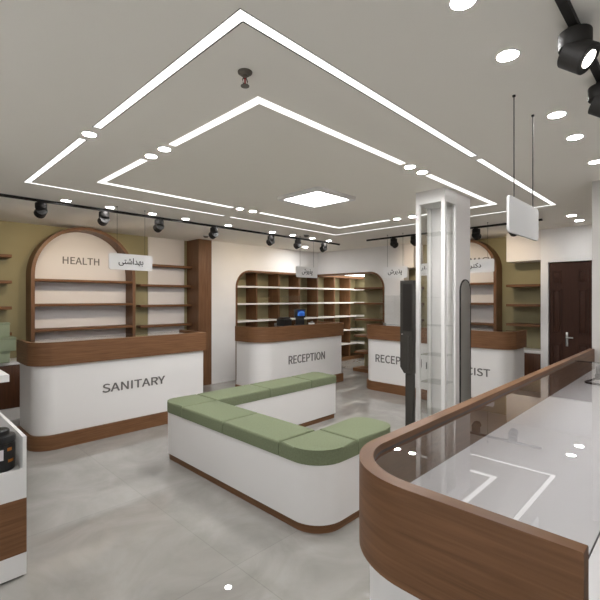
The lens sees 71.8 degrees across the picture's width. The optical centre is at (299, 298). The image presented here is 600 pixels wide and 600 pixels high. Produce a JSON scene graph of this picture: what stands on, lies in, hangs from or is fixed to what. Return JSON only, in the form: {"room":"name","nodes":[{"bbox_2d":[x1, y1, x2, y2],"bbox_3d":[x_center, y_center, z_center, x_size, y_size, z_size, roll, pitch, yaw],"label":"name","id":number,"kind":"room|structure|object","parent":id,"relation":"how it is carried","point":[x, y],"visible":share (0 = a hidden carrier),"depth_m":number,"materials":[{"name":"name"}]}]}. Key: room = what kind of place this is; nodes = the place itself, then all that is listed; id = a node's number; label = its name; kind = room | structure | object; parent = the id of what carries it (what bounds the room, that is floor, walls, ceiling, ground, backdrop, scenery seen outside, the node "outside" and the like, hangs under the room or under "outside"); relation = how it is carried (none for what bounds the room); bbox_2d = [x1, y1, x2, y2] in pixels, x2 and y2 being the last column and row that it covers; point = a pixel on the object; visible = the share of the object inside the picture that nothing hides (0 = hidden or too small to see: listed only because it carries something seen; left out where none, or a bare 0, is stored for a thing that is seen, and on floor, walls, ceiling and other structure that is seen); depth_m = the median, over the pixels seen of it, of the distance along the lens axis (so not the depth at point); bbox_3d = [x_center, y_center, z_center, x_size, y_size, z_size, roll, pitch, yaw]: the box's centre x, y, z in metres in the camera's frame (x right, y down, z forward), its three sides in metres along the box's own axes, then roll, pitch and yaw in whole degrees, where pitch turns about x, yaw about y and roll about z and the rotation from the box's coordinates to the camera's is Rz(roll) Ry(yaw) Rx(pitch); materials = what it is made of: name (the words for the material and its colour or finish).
{"room":"pharmacy","nodes":[
{"label":"pharmacy","id":0,"kind":"room"},
{"bbox_2d":[0,220,354,407],"bbox_3d":[-2.332,0.250,7.448,0.190,2.600,10.950,0,0,45],"label":"wall","id":1,"kind":"structure","parent":0,"point":[17,239],"depth_m":6.75,"materials":[{"name":"paint"}]},
{"bbox_2d":[0,254,11,258],"bbox_3d":[-4.728,-0.556,4.668,0.289,0.040,2.425,0,0,45],"label":"wall shelf","id":2,"kind":"object","parent":1,"relation":"attached to","point":[2,256],"visible":1,"depth_m":5.41,"materials":[{"name":"brown wood"}]},
{"bbox_2d":[0,306,11,309],"bbox_3d":[-4.728,0.125,4.668,0.289,0.040,2.425,0,0,45],"label":"wall shelf","id":3,"kind":"object","parent":1,"relation":"attached to","point":[1,307],"visible":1,"depth_m":5.40,"materials":[{"name":"brown wood"}]},
{"bbox_2d":[0,280,11,283],"bbox_3d":[-4.728,-0.215,4.668,0.289,0.040,2.425,0,0,45],"label":"wall shelf","id":4,"kind":"object","parent":1,"relation":"attached to","point":[1,281],"visible":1,"depth_m":5.40,"materials":[{"name":"brown wood"}]},
{"bbox_2d":[0,358,19,409],"bbox_3d":[-4.604,1.113,4.683,0.445,0.595,2.630,0,0,45],"label":"base cabinet","id":5,"kind":"object","parent":1,"relation":"attached to","point":[9,391],"visible":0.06,"depth_m":5.31,"materials":[{"name":"brown wood"}]},
{"bbox_2d":[0,351,9,362],"bbox_3d":[-3.949,0.739,5.098,0.188,0.148,0.608,0,0,45],"label":"storage box","id":6,"kind":"object","parent":5,"relation":"on","point":[4,356],"visible":0.86,"depth_m":5.21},
{"bbox_2d":[0,336,15,351],"bbox_3d":[-3.896,0.577,5.130,0.218,0.174,0.608,0,0,45],"label":"storage box","id":7,"kind":"object","parent":6,"relation":"on","point":[6,343],"visible":1,"depth_m":5.21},
{"bbox_2d":[0,322,9,337],"bbox_3d":[-3.949,0.397,5.098,0.188,0.184,0.608,0,0,45],"label":"storage box","id":8,"kind":"object","parent":7,"relation":"on","point":[4,326],"visible":1,"depth_m":5.21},
{"bbox_2d":[148,237,183,332],"bbox_3d":[-2.346,0.250,7.287,0.015,2.600,0.680,0,0,45],"label":"wall panel","id":9,"kind":"object","parent":1,"relation":"attached to","point":[163,251],"visible":0.64,"depth_m":7.26,"materials":[{"name":"white"}]},
{"bbox_2d":[136,323,191,327],"bbox_3d":[-2.331,0.465,7.166,0.174,0.040,0.949,0,0,45],"label":"wall shelf","id":10,"kind":"object","parent":9,"relation":"attached to","point":[173,324],"visible":1,"depth_m":7.08,"materials":[{"name":"brown wood"}]},
{"bbox_2d":[136,284,191,287],"bbox_3d":[-2.331,-0.215,7.166,0.174,0.040,0.949,0,0,45],"label":"wall shelf","id":11,"kind":"object","parent":9,"relation":"attached to","point":[137,285],"visible":1,"depth_m":7.04,"materials":[{"name":"brown wood"}]},
{"bbox_2d":[136,304,191,306],"bbox_3d":[-2.331,0.125,7.166,0.174,0.040,0.949,0,0,45],"label":"wall shelf","id":12,"kind":"object","parent":9,"relation":"attached to","point":[160,305],"visible":1,"depth_m":7.16,"materials":[{"name":"brown wood"}]},
{"bbox_2d":[152,264,191,268],"bbox_3d":[-2.331,-0.556,7.166,0.174,0.040,0.949,0,0,45],"label":"wall shelf","id":13,"kind":"object","parent":9,"relation":"attached to","point":[153,265],"visible":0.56,"depth_m":7.18,"materials":[{"name":"brown wood"}]},
{"bbox_2d":[0,357,426,599],"bbox_3d":[0.776,1.600,4.497,8.800,0.100,11.100,0,0,45],"label":"floor","id":14,"kind":"structure","parent":0,"point":[114,517],"depth_m":2.73,"materials":[{"name":"concrete"}]},
{"bbox_2d":[0,407,19,419],"bbox_3d":[-4.665,1.480,4.322,0.044,0.140,3.220,0,0,45],"label":"baseboard","id":15,"kind":"structure","parent":14,"relation":"on","point":[11,413],"depth_m":5.30,"materials":[{"name":"white paint"}]},
{"bbox_2d":[0,370,26,583],"bbox_3d":[-2.257,1.005,2.171,0.836,1.066,1.230,0,0,45],"label":"gondola","id":16,"kind":"object","parent":14,"relation":"on","point":[13,482],"visible":0.88,"depth_m":2.28,"materials":[{"name":"white paint"}]},
{"bbox_2d":[0,370,8,382],"bbox_3d":[-2.393,0.493,2.295,0.470,0.043,1.217,0,0,45],"label":"shelf","id":17,"kind":"object","parent":16,"relation":"attached to","point":[4,377],"depth_m":2.55,"materials":[{"name":"white paint"}]},
{"bbox_2d":[0,427,15,472],"bbox_3d":[-1.685,0.846,2.323,0.150,0.225,0.150,0,0,45],"label":"jar","id":18,"kind":"object","parent":16,"relation":"on","point":[7,437],"visible":0.99,"depth_m":2.30,"materials":[{"name":"black plastic"}]},
{"bbox_2d":[7,462,19,471],"bbox_3d":[-2.271,1.035,2.172,0.816,0.154,1.212,0,0,45],"label":"shelf","id":19,"kind":"object","parent":16,"relation":"on","point":[17,465],"depth_m":2.33,"materials":[{"name":"white paint"}]},
{"bbox_2d":[26,227,134,340],"bbox_3d":[-3.223,0.254,6.192,0.280,2.593,1.430,0,0,45],"label":"shelving","id":20,"kind":"object","parent":14,"relation":"on","point":[72,291],"visible":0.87,"depth_m":6.21,"materials":[{"name":"brown wood"}]},
{"bbox_2d":[17,330,205,451],"bbox_3d":[-2.177,1.000,5.031,0.640,1.100,2.000,0,0,45],"label":"counter","id":21,"kind":"object","parent":14,"relation":"on","point":[79,390],"depth_m":4.59,"materials":[{"name":"white laminate"}]},
{"bbox_2d":[187,239,211,385],"bbox_3d":[-1.834,0.250,7.533,0.400,2.600,0.270,0,0,45],"label":"wooden column","id":22,"kind":"structure","parent":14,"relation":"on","point":[199,251],"depth_m":7.41,"materials":[{"name":"brown wood"}]},
{"bbox_2d":[167,372,389,533],"bbox_3d":[0.166,1.272,4.129,2.065,0.555,2.220,0,0,45],"label":"bench","id":23,"kind":"object","parent":14,"relation":"on","point":[254,442],"visible":0.91,"depth_m":3.20,"materials":[{"name":"white wood"}]},
{"bbox_2d":[167,394,215,417],"bbox_3d":[-1.086,1.044,4.068,0.366,0.099,0.376,0,0,45],"label":"cushion","id":24,"kind":"object","parent":23,"relation":"on","point":[175,406],"depth_m":3.98,"materials":[{"name":"green fabric"}]},
{"bbox_2d":[182,400,256,432],"bbox_3d":[-0.724,1.044,3.713,0.633,0.099,0.380,0,0,45],"label":"cushion","id":25,"kind":"object","parent":23,"relation":"on","point":[211,415],"depth_m":3.64,"materials":[{"name":"green fabric"}]},
{"bbox_2d":[197,384,269,405],"bbox_3d":[-0.705,1.044,4.453,0.370,0.099,0.693,0,0,45],"label":"cushion","id":26,"kind":"object","parent":23,"relation":"on","point":[244,395],"depth_m":4.38,"materials":[{"name":"green fabric"}]},
{"bbox_2d":[223,413,313,454],"bbox_3d":[-0.257,1.044,3.254,0.663,0.099,0.380,0,0,45],"label":"cushion","id":27,"kind":"object","parent":23,"relation":"on","point":[263,433],"depth_m":3.17,"materials":[{"name":"green fabric"}]},
{"bbox_2d":[250,377,310,397],"bbox_3d":[-0.225,1.044,4.941,0.370,0.099,0.663,0,0,45],"label":"cushion","id":28,"kind":"object","parent":23,"relation":"on","point":[287,386],"depth_m":4.85,"materials":[{"name":"green fabric"}]},
{"bbox_2d":[291,372,335,387],"bbox_3d":[0.176,1.044,5.349,0.370,0.099,0.466,0,0,45],"label":"cushion","id":29,"kind":"object","parent":23,"relation":"on","point":[317,379],"depth_m":5.26,"materials":[{"name":"green fabric"}]},
{"bbox_2d":[279,430,357,465],"bbox_3d":[0.130,1.044,2.893,0.382,0.099,0.406,0,0,45],"label":"cushion","id":30,"kind":"object","parent":23,"relation":"on","point":[310,447],"depth_m":2.81,"materials":[{"name":"green fabric"}]},
{"bbox_2d":[320,417,389,453],"bbox_3d":[0.457,1.044,3.221,0.375,0.099,0.506,0,0,45],"label":"cushion","id":31,"kind":"object","parent":23,"relation":"on","point":[362,430],"depth_m":3.15,"materials":[{"name":"green fabric"}]},
{"bbox_2d":[235,321,343,386],"bbox_3d":[-0.120,1.000,7.265,0.620,1.100,2.050,0,0,45],"label":"reception desk","id":32,"kind":"object","parent":14,"relation":"on","point":[265,352],"depth_m":6.75,"materials":[{"name":"brown wood"}]},
{"bbox_2d":[277,317,291,325],"bbox_3d":[-0.271,0.394,7.112,0.180,0.150,0.200,0,0,45],"label":"receipt printer","id":33,"kind":"object","parent":32,"relation":"on","point":[281,321],"visible":0.98,"depth_m":7.04,"materials":[{"name":"black plastic"}]},
{"bbox_2d":[294,309,305,324],"bbox_3d":[-0.004,0.327,7.326,0.200,0.285,0.120,0,0,-9],"label":"computer monitor","id":34,"kind":"object","parent":32,"relation":"on","point":[299,314],"visible":0.94,"depth_m":7.30,"materials":[{"name":"black plastic"}]},
{"bbox_2d":[238,273,363,360],"bbox_3d":[0.271,0.485,9.437,0.748,2.130,4.243,0,0,45],"label":"shelving","id":35,"kind":"object","parent":14,"relation":"on","point":[273,287],"visible":0.45,"depth_m":9.70,"materials":[{"name":"brown wood"}]},
{"bbox_2d":[353,287,382,372],"bbox_3d":[1.536,0.659,8.749,0.760,1.781,0.368,0,0,45],"label":"shelving","id":36,"kind":"object","parent":14,"relation":"on","point":[364,369],"visible":0.58,"depth_m":8.73,"materials":[{"name":"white wood"}]},
{"bbox_2d":[400,280,415,425],"bbox_3d":[1.042,0.688,3.997,0.260,1.725,0.240,0,0,45],"label":"stand","id":37,"kind":"object","parent":14,"relation":"on","point":[407,287],"visible":0.72,"depth_m":4.02,"materials":[{"name":"grey metal"}]},
{"bbox_2d":[416,187,456,420],"bbox_3d":[1.355,0.250,4.116,0.300,2.600,0.270,0,0,45],"label":"glass showcase","id":38,"kind":"object","parent":14,"relation":"on","point":[442,198],"visible":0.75,"depth_m":4.10,"materials":[{"name":"glass"}]},
{"bbox_2d":[425,324,451,325],"bbox_3d":[1.362,0.268,4.123,0.260,0.004,0.248,0,0,45],"label":"glass shelf","id":39,"kind":"object","parent":38,"relation":"attached to","point":[426,324],"depth_m":4.08,"materials":[{"name":"clear glass"}]},
{"bbox_2d":[367,323,526,399],"bbox_3d":[2.148,1.000,6.541,2.430,1.100,0.620,0,0,45],"label":"reception counter","id":40,"kind":"object","parent":14,"relation":"on","point":[497,356],"depth_m":5.87,"materials":[{"name":"brown wood"}]},
{"bbox_2d":[359,349,599,599],"bbox_3d":[1.551,1.000,2.230,0.605,1.100,3.615,0,0,45],"label":"counter","id":41,"kind":"object","parent":14,"relation":"on","point":[494,494],"depth_m":1.23,"materials":[{"name":"brown wood"}]},
{"bbox_2d":[584,377,599,385],"bbox_3d":[2.212,0.611,3.019,0.214,0.028,0.264,0,0,-18],"label":"cable","id":42,"kind":"object","parent":41,"relation":"on","point":[595,378],"visible":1,"depth_m":3.04,"materials":[{"name":"black plastic"}]},
{"bbox_2d":[595,369,599,379],"bbox_3d":[2.409,0.573,3.199,0.190,0.105,0.220,0,0,45],"label":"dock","id":43,"kind":"object","parent":41,"relation":"on","point":[597,374],"visible":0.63,"depth_m":3.17,"materials":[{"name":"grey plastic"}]},
{"bbox_2d":[470,239,501,329],"bbox_3d":[2.976,0.254,7.389,1.100,2.593,0.280,0,0,45],"label":"shelving","id":44,"kind":"object","parent":14,"relation":"on","point":[486,287],"visible":0.31,"depth_m":7.25,"materials":[{"name":"brown wood"}]},
{"bbox_2d":[212,241,317,383],"bbox_3d":[-0.729,0.250,8.656,0.380,2.600,2.880,0,0,45],"label":"wall","id":45,"kind":"structure","parent":0,"point":[229,260],"depth_m":7.80,"materials":[{"name":"white paint"}]},
{"bbox_2d":[236,270,317,325],"bbox_3d":[-0.538,0.500,8.847,0.405,2.100,2.340,0,0,45],"label":"trim","id":46,"kind":"structure","parent":45,"relation":"attached to","point":[248,271],"depth_m":8.22,"materials":[{"name":"brown wood"}]},
{"bbox_2d":[0,0,599,252],"bbox_3d":[0.776,-1.110,4.497,8.800,0.120,11.100,0,0,45],"label":"ceiling","id":47,"kind":"structure","parent":0,"point":[65,65],"depth_m":2.37,"materials":[{"name":"white paint"}]},
{"bbox_2d":[82,131,96,136],"bbox_3d":[-1.345,-1.048,2.647,0.088,0.005,0.088,0,0,45],"label":"recessed light","id":48,"kind":"object","parent":47,"relation":"in","point":[85,133],"visible":1,"depth_m":2.65,"materials":[{"name":"white paint"}]},
{"bbox_2d":[23,138,223,215],"bbox_3d":[-1.214,-1.065,4.007,1.488,0.030,2.177,0,0,45],"label":"recessed light","id":49,"kind":"object","parent":47,"relation":"in","point":[79,141],"visible":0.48,"depth_m":3.44,"materials":[{"name":"white plastic"}]},
{"bbox_2d":[109,206,151,270],"bbox_3d":[-1.970,-0.690,4.841,0.018,0.720,0.510,0,0,45],"label":"hanging sign","id":50,"kind":"object","parent":47,"relation":"hanging from","point":[117,261],"visible":1,"depth_m":4.82,"materials":[{"name":"white plastic"}]},
{"bbox_2d":[145,154,156,157],"bbox_3d":[-1.098,-1.048,3.055,0.088,0.005,0.088,0,0,45],"label":"recessed light","id":51,"kind":"object","parent":47,"relation":"in","point":[146,155],"visible":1,"depth_m":3.06,"materials":[{"name":"white paint"}]},
{"bbox_2d":[158,147,170,151],"bbox_3d":[-0.953,-1.048,2.913,0.088,0.005,0.088,0,0,45],"label":"recessed light","id":52,"kind":"object","parent":47,"relation":"in","point":[165,149],"visible":1,"depth_m":2.91,"materials":[{"name":"white paint"}]},
{"bbox_2d":[97,159,232,207],"bbox_3d":[-0.997,-1.048,3.956,0.890,0.005,1.477,0,0,45],"label":"recessed light","id":53,"kind":"object","parent":47,"relation":"in","point":[133,165],"visible":1,"depth_m":3.75,"materials":[{"name":"white plastic"}]},
{"bbox_2d":[0,193,339,244],"bbox_3d":[-1.844,-1.036,5.327,0.034,0.028,7.410,0,0,45],"label":"track","id":54,"kind":"object","parent":47,"relation":"attached to","point":[1,195],"visible":1,"depth_m":5.18,"materials":[{"name":"black metal"}]},
{"bbox_2d":[34,201,47,218],"bbox_3d":[-2.758,-0.939,4.409,0.128,0.169,0.112,0,0,45],"label":"track spotlight","id":55,"kind":"object","parent":54,"relation":"attached to","point":[40,211],"visible":1,"depth_m":4.38,"materials":[{"name":"black metal"}]},
{"bbox_2d":[97,211,109,225],"bbox_3d":[-2.305,-0.939,4.869,0.128,0.169,0.112,0,0,45],"label":"track spotlight","id":56,"kind":"object","parent":54,"relation":"attached to","point":[103,219],"visible":1,"depth_m":4.83,"materials":[{"name":"black metal"}]},
{"bbox_2d":[153,219,163,232],"bbox_3d":[-1.825,-0.939,5.358,0.128,0.169,0.112,0,0,45],"label":"track spotlight","id":57,"kind":"object","parent":54,"relation":"attached to","point":[158,227],"visible":1,"depth_m":5.32,"materials":[{"name":"black metal"}]},
{"bbox_2d":[209,227,217,238],"bbox_3d":[-1.239,-0.939,5.953,0.128,0.169,0.112,0,0,45],"label":"track spotlight","id":58,"kind":"object","parent":54,"relation":"attached to","point":[213,233],"visible":1,"depth_m":5.91,"materials":[{"name":"black metal"}]},
{"bbox_2d":[266,235,274,245],"bbox_3d":[-0.475,-0.939,6.730,0.128,0.169,0.112,0,0,45],"label":"track spotlight","id":59,"kind":"object","parent":54,"relation":"attached to","point":[271,239],"visible":1,"depth_m":6.69,"materials":[{"name":"black metal"}]},
{"bbox_2d":[293,239,300,248],"bbox_3d":[-0.040,-0.939,7.172,0.128,0.169,0.112,0,0,45],"label":"track spotlight","id":60,"kind":"object","parent":54,"relation":"attached to","point":[297,244],"visible":1,"depth_m":7.13,"materials":[{"name":"black metal"}]},
{"bbox_2d":[320,243,326,251],"bbox_3d":[0.437,-0.939,7.658,0.128,0.169,0.112,0,0,45],"label":"track spotlight","id":61,"kind":"object","parent":54,"relation":"attached to","point":[323,247],"visible":1,"depth_m":7.62,"materials":[{"name":"black metal"}]},
{"bbox_2d":[238,68,251,88],"bbox_3d":[-0.255,-1.016,1.921,0.068,0.068,0.068,0,0,45],"label":"sprinkler","id":62,"kind":"object","parent":47,"relation":"attached to","point":[243,72],"visible":1,"depth_m":1.91,"materials":[{"name":"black metal"}]},
{"bbox_2d":[93,8,476,157],"bbox_3d":[0.018,-1.065,2.795,1.483,0.030,2.177,0,0,45],"label":"recessed light","id":63,"kind":"object","parent":47,"relation":"in","point":[240,16],"visible":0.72,"depth_m":1.91,"materials":[{"name":"white plastic"}]},
{"bbox_2d":[169,97,404,164],"bbox_3d":[-0.037,-1.048,3.012,0.943,0.005,1.477,0,0,45],"label":"recessed light","id":64,"kind":"object","parent":47,"relation":"in","point":[257,100],"visible":1,"depth_m":2.51,"materials":[{"name":"white plastic"}]},
{"bbox_2d":[296,236,316,277],"bbox_3d":[0.119,-0.704,7.107,0.018,0.692,0.520,0,0,45],"label":"hanging sign","id":65,"kind":"object","parent":47,"relation":"hanging from","point":[306,272],"visible":1,"depth_m":7.11,"materials":[{"name":"white plastic"}]},
{"bbox_2d":[277,186,355,208],"bbox_3d":[0.170,-1.035,4.294,0.600,0.030,0.600,0,0,45],"label":"recessed light","id":66,"kind":"object","parent":47,"relation":"in","point":[315,197],"visible":1,"depth_m":4.25,"materials":[{"name":"white paint"}]},
{"bbox_2d":[288,192,344,205],"bbox_3d":[0.170,-1.042,4.294,0.490,0.012,0.490,0,0,45],"label":"diffuser","id":67,"kind":"object","parent":66,"relation":"attached to","point":[311,198],"depth_m":4.34,"materials":[{"name":"white plastic"}]},
{"bbox_2d":[230,217,414,234],"bbox_3d":[0.366,-1.065,5.613,1.488,0.030,2.164,0,0,45],"label":"recessed light","id":68,"kind":"object","parent":47,"relation":"in","point":[230,217],"visible":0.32,"depth_m":6.15,"materials":[{"name":"white"}]},
{"bbox_2d":[260,213,389,227],"bbox_3d":[0.355,-1.048,5.331,0.890,0.005,1.540,0,0,45],"label":"recessed light","id":69,"kind":"object","parent":47,"relation":"in","point":[260,213],"visible":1,"depth_m":5.71,"materials":[{"name":"white plastic"}]},
{"bbox_2d":[383,233,407,277],"bbox_3d":[1.548,-0.691,6.751,0.450,0.718,0.018,0,0,45],"label":"hanging sign","id":70,"kind":"object","parent":47,"relation":"hanging from","point":[400,271],"visible":1,"depth_m":6.75,"materials":[{"name":"white plastic"}]},
{"bbox_2d":[404,165,415,168],"bbox_3d":[0.876,-1.048,3.304,0.088,0.005,0.088,0,0,45],"label":"recessed light","id":71,"kind":"object","parent":47,"relation":"in","point":[407,166],"visible":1,"depth_m":3.29,"materials":[{"name":"white paint"}]},
{"bbox_2d":[421,231,426,275],"bbox_3d":[1.983,-0.701,6.323,0.440,0.698,0.018,0,0,45],"label":"hanging sign","id":72,"kind":"object","parent":47,"relation":"hanging from","point":[423,266],"visible":0.28,"depth_m":6.41,"materials":[{"name":"white plastic"}]},
{"bbox_2d":[366,219,542,240],"bbox_3d":[2.192,-1.036,6.428,2.790,0.028,0.034,0,0,45],"label":"track","id":73,"kind":"object","parent":47,"relation":"attached to","point":[500,224],"visible":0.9,"depth_m":6.62,"materials":[{"name":"black metal"}]},
{"bbox_2d":[390,238,397,247],"bbox_3d":[1.595,-0.939,7.027,0.112,0.169,0.128,0,0,45],"label":"track spotlight","id":74,"kind":"object","parent":73,"relation":"attached to","point":[393,241],"visible":1,"depth_m":6.99,"materials":[{"name":"black metal"}]},
{"bbox_2d":[410,235,415,245],"bbox_3d":[1.866,-0.939,6.760,0.112,0.169,0.128,0,0,45],"label":"track spotlight","id":75,"kind":"object","parent":73,"relation":"attached to","point":[413,237],"visible":0.63,"depth_m":6.72,"materials":[{"name":"black metal"}]},
{"bbox_2d":[472,228,481,239],"bbox_3d":[2.579,-0.939,6.059,0.112,0.169,0.128,0,0,45],"label":"track spotlight","id":76,"kind":"object","parent":73,"relation":"attached to","point":[476,235],"visible":1,"depth_m":6.02,"materials":[{"name":"black metal"}]},
{"bbox_2d":[421,174,495,215],"bbox_3d":[1.315,-1.048,4.387,0.943,0.005,1.540,0,0,45],"label":"recessed light","id":77,"kind":"object","parent":47,"relation":"in","point":[431,176],"visible":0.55,"depth_m":4.02,"materials":[{"name":"white plastic"}]},
{"bbox_2d":[449,0,476,10],"bbox_3d":[0.575,-1.048,1.462,0.096,0.005,0.096,0,0,45],"label":"recessed light","id":78,"kind":"object","parent":47,"relation":"in","point":[456,5],"visible":1,"depth_m":1.48,"materials":[{"name":"white paint"}]},
{"bbox_2d":[470,222,493,272],"bbox_3d":[2.482,-0.706,5.832,0.480,0.688,0.018,0,0,45],"label":"hanging sign","id":79,"kind":"object","parent":47,"relation":"hanging from","point":[479,265],"visible":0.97,"depth_m":5.78,"materials":[{"name":"white plastic"}]},
{"bbox_2d":[495,48,519,61],"bbox_3d":[0.896,-1.048,1.788,0.096,0.005,0.096,0,0,45],"label":"recessed light","id":80,"kind":"object","parent":47,"relation":"in","point":[506,55],"visible":1,"depth_m":1.79,"materials":[{"name":"white paint"}]},
{"bbox_2d":[470,159,555,216],"bbox_3d":[1.597,-1.065,4.401,1.483,0.030,2.164,0,0,45],"label":"recessed light","id":81,"kind":"object","parent":47,"relation":"in","point":[485,163],"visible":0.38,"depth_m":3.80,"materials":[{"name":"white"}]},
{"bbox_2d":[507,95,538,240],"bbox_3d":[1.218,-0.693,2.257,0.018,0.714,0.505,0,0,45],"label":"hanging sign","id":82,"kind":"object","parent":47,"relation":"hanging from","point":[522,218],"visible":1,"depth_m":2.20,"materials":[{"name":"white plastic"}]},
{"bbox_2d":[547,111,566,118],"bbox_3d":[1.465,-1.048,2.367,0.096,0.005,0.096,0,0,45],"label":"recessed light","id":83,"kind":"object","parent":47,"relation":"in","point":[557,114],"visible":1,"depth_m":2.36,"materials":[{"name":"white paint"}]},
{"bbox_2d":[566,134,583,139],"bbox_3d":[1.789,-1.048,2.696,0.096,0.005,0.096,0,0,45],"label":"recessed light","id":84,"kind":"object","parent":47,"relation":"in","point":[577,136],"visible":1,"depth_m":2.70,"materials":[{"name":"white paint"}]},
{"bbox_2d":[555,0,599,81],"bbox_3d":[1.360,-1.036,1.896,0.034,0.028,4.010,0,0,45],"label":"track","id":85,"kind":"object","parent":47,"relation":"attached to","point":[566,8],"visible":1,"depth_m":1.51,"materials":[{"name":"black metal"}]},
{"bbox_2d":[557,23,599,74],"bbox_3d":[1.055,-0.937,1.570,0.136,0.174,0.116,0,0,45],"label":"track spotlight","id":86,"kind":"object","parent":85,"relation":"attached to","point":[578,51],"visible":1,"depth_m":1.54,"materials":[{"name":"black metal"}]},
{"bbox_2d":[588,81,599,117],"bbox_3d":[1.449,-0.937,1.970,0.134,0.174,0.116,0,0,45],"label":"track spotlight","id":87,"kind":"object","parent":85,"relation":"attached to","point":[594,90],"visible":1,"depth_m":1.96,"materials":[{"name":"black metal"}]},
{"bbox_2d":[588,160,599,163],"bbox_3d":[2.268,-1.048,3.183,0.096,0.005,0.096,0,0,45],"label":"recessed light","id":88,"kind":"object","parent":47,"relation":"in","point":[593,161],"visible":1,"depth_m":3.19,"materials":[{"name":"white paint"}]},
{"bbox_2d":[355,279,363,350],"bbox_3d":[2.085,0.250,10.748,1.700,2.600,0.150,0,0,45],"label":"wall","id":89,"kind":"structure","parent":0,"point":[359,294],"depth_m":11.12,"materials":[{"name":"white paint"}]},
{"bbox_2d":[318,244,408,324],"bbox_3d":[1.277,0.250,8.843,2.220,2.600,0.200,0,0,45],"label":"wall","id":90,"kind":"structure","parent":0,"point":[372,259],"depth_m":8.43,"materials":[{"name":"white paint"}]},
{"bbox_2d":[318,272,384,322],"bbox_3d":[1.122,0.500,8.992,1.790,2.100,0.225,0,0,45],"label":"trim","id":91,"kind":"structure","parent":90,"relation":"attached to","point":[355,273],"depth_m":8.55,"materials":[{"name":"brown wood"}]},
{"bbox_2d":[404,243,422,268],"bbox_3d":[2.217,-0.820,8.073,0.200,0.460,0.380,0,0,45],"label":"column","id":92,"kind":"structure","parent":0,"point":[409,249],"depth_m":7.93,"materials":[{"name":"white"}]},
{"bbox_2d":[432,193,469,414],"bbox_3d":[1.566,0.250,4.330,0.290,2.600,0.330,0,0,45],"label":"column","id":93,"kind":"structure","parent":0,"point":[463,202],"depth_m":4.23,"materials":[{"name":"white"}]},
{"bbox_2d":[459,279,470,402],"bbox_3d":[1.693,0.603,4.244,0.012,1.595,0.255,0,0,45],"label":"wall mirror","id":94,"kind":"object","parent":93,"relation":"attached to","point":[465,289],"visible":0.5,"depth_m":4.22,"materials":[{"name":"grey mirror"}]},
{"bbox_2d":[364,237,540,365],"bbox_3d":[2.774,0.250,7.876,3.690,2.600,0.120,0,0,45],"label":"wall","id":95,"kind":"structure","parent":0,"point":[512,273],"depth_m":7.04,"materials":[{"name":"paint"}]},
{"bbox_2d":[506,322,540,326],"bbox_3d":[3.656,0.425,6.685,0.518,0.040,0.339,0,0,45],"label":"wall shelf","id":96,"kind":"object","parent":95,"relation":"attached to","point":[513,323],"visible":0.76,"depth_m":6.60,"materials":[{"name":"brown wood"}]},
{"bbox_2d":[506,304,540,306],"bbox_3d":[3.656,0.110,6.685,0.518,0.040,0.339,0,0,45],"label":"wall shelf","id":97,"kind":"object","parent":95,"relation":"attached to","point":[511,305],"visible":0.76,"depth_m":6.55,"materials":[{"name":"brown wood"}]},
{"bbox_2d":[506,284,540,286],"bbox_3d":[3.656,-0.205,6.685,0.518,0.040,0.339,0,0,45],"label":"wall shelf","id":98,"kind":"object","parent":95,"relation":"attached to","point":[512,285],"visible":0.76,"depth_m":6.55,"materials":[{"name":"brown wood"}]},
{"bbox_2d":[524,348,540,375],"bbox_3d":[3.648,1.113,6.670,0.528,0.595,0.382,0,0,45],"label":"base cabinet","id":99,"kind":"object","parent":95,"relation":"attached to","point":[532,356],"visible":0.27,"depth_m":6.46,"materials":[{"name":"brown wood"}]},
{"bbox_2d":[506,230,540,262],"bbox_3d":[3.650,-0.820,6.663,0.500,0.460,0.380,0,0,45],"label":"wall","id":100,"kind":"structure","parent":0,"point":[519,249],"depth_m":6.55,"materials":[{"name":"white paint"}]},
{"bbox_2d":[541,225,591,368],"bbox_3d":[4.248,0.250,6.145,1.080,2.600,0.520,0,0,45],"label":"wall","id":101,"kind":"structure","parent":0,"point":[574,243],"depth_m":6.21,"materials":[{"name":"white paint"}]},
{"bbox_2d":[549,261,591,364],"bbox_3d":[4.103,0.505,5.962,0.910,2.090,0.105,0,0,45],"label":"door","id":102,"kind":"structure","parent":101,"relation":"attached to","point":[570,283],"depth_m":6.10,"materials":[{"name":"brown wood"}]},
{"bbox_2d":[592,180,599,361],"bbox_3d":[4.624,0.250,3.945,2.540,2.600,3.130,0,0,45],"label":"wall partition","id":103,"kind":"structure","parent":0,"point":[595,184],"depth_m":3.70,"materials":[{"name":"grey paint"}]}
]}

